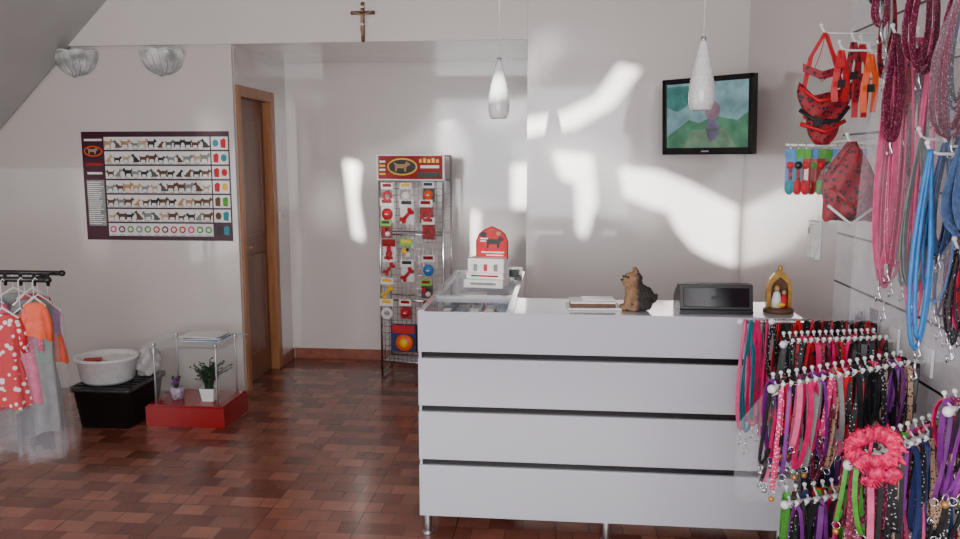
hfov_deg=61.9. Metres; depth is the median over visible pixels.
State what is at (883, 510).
display rack
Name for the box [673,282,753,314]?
cash register
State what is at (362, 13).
crucifix
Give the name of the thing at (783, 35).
wall
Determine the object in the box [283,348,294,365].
baseboard
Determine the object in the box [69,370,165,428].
plastic crate
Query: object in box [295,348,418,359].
baseboard
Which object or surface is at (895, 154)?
leash
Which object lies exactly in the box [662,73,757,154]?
wall-mounted television
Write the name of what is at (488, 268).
display
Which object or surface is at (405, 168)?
display stand
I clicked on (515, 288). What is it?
glass display case
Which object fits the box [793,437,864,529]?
display rack
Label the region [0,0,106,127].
sloped ceiling
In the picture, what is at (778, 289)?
figurine
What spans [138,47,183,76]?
wall sconce
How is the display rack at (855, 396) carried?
attached to the wall panel
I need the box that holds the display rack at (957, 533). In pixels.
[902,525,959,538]
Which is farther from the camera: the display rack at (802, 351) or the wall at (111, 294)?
the wall at (111, 294)
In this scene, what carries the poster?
attached to the wall at (111, 294)
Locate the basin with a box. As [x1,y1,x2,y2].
[73,348,139,385]
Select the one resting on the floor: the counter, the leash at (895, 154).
the counter
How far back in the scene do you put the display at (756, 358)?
3.06 m
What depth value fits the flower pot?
5.09 m
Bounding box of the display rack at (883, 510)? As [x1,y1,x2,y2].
[832,412,959,538]
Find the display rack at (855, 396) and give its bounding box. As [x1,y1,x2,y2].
[757,345,934,501]
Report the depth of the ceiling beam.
5.31 m
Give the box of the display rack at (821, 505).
[777,476,926,538]
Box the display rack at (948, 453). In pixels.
[929,389,959,508]
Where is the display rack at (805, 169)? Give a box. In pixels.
[784,137,874,194]
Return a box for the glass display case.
[433,270,524,310]
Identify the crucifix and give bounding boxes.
[350,2,374,41]
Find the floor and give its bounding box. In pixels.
[0,358,774,538]
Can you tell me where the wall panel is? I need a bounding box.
[832,0,959,525]
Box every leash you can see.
[756,392,784,492]
[869,0,959,381]
[872,17,959,340]
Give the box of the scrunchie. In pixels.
[841,422,908,488]
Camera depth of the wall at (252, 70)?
6.36 m
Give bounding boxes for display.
[464,226,508,288]
[735,307,880,458]
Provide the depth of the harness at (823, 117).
2.89 m
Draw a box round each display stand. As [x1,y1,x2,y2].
[139,332,247,427]
[376,154,452,376]
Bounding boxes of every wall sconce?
[54,49,96,76]
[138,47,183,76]
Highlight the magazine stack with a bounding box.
[179,330,231,341]
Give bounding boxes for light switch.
[278,212,280,221]
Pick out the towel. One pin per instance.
(144, 366)
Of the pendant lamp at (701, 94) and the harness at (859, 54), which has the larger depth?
the pendant lamp at (701, 94)
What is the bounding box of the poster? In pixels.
[81,131,232,240]
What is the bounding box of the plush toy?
[619,267,657,311]
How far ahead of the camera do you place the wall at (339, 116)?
6.45 m
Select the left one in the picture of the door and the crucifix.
the door
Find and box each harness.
[797,23,885,144]
[831,32,885,117]
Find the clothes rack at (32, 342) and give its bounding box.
[0,270,68,436]
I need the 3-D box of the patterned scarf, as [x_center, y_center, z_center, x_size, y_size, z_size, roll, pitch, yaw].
[1.268,-0.252,2.648,0.298,0.400,0.100,1,8,6]
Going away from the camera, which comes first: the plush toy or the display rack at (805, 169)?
the display rack at (805, 169)
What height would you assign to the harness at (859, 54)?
0.290 m
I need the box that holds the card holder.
[508,267,521,279]
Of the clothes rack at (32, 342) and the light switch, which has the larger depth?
the light switch
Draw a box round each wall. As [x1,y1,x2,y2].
[0,45,246,390]
[233,46,292,390]
[284,61,527,352]
[526,0,750,300]
[738,0,850,489]
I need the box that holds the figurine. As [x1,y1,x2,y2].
[763,265,793,314]
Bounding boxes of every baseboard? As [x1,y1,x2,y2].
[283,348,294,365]
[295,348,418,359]
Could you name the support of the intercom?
attached to the wall at (783, 35)
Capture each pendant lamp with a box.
[488,0,509,118]
[688,0,714,110]
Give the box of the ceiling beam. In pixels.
[68,0,527,62]
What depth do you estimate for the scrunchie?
1.88 m
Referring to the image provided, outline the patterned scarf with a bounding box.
[822,132,915,224]
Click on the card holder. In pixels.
(516, 272)
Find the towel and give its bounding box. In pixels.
[136,344,163,375]
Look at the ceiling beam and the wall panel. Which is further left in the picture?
the ceiling beam
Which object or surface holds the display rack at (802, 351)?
attached to the wall panel
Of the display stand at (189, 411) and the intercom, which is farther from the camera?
the display stand at (189, 411)
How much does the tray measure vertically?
0.040 m
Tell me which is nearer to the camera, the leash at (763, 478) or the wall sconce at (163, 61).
the leash at (763, 478)
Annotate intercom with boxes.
[807,220,821,259]
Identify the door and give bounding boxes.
[235,85,282,390]
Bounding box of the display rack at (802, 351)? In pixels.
[775,325,900,413]
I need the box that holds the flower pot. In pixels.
[170,376,184,399]
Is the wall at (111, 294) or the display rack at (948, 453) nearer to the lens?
the display rack at (948, 453)
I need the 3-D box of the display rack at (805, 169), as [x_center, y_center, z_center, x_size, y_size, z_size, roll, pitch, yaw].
[1.287,-0.381,2.949,0.322,0.214,0.054,1,8,6]
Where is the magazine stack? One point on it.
(195, 335)
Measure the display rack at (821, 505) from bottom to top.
0.428 m
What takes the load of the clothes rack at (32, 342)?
on the floor
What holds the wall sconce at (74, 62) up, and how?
attached to the wall at (111, 294)
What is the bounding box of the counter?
[418,295,803,538]
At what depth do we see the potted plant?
5.05 m
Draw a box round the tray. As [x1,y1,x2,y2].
[566,296,621,310]
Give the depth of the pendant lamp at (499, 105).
3.99 m
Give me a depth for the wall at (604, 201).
5.18 m
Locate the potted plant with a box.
[189,357,232,401]
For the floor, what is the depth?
4.18 m
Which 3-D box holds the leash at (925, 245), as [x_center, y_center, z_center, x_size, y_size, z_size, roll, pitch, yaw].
[1.241,-0.327,2.265,0.279,1.187,0.760,1,8,6]
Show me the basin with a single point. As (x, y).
(103, 367)

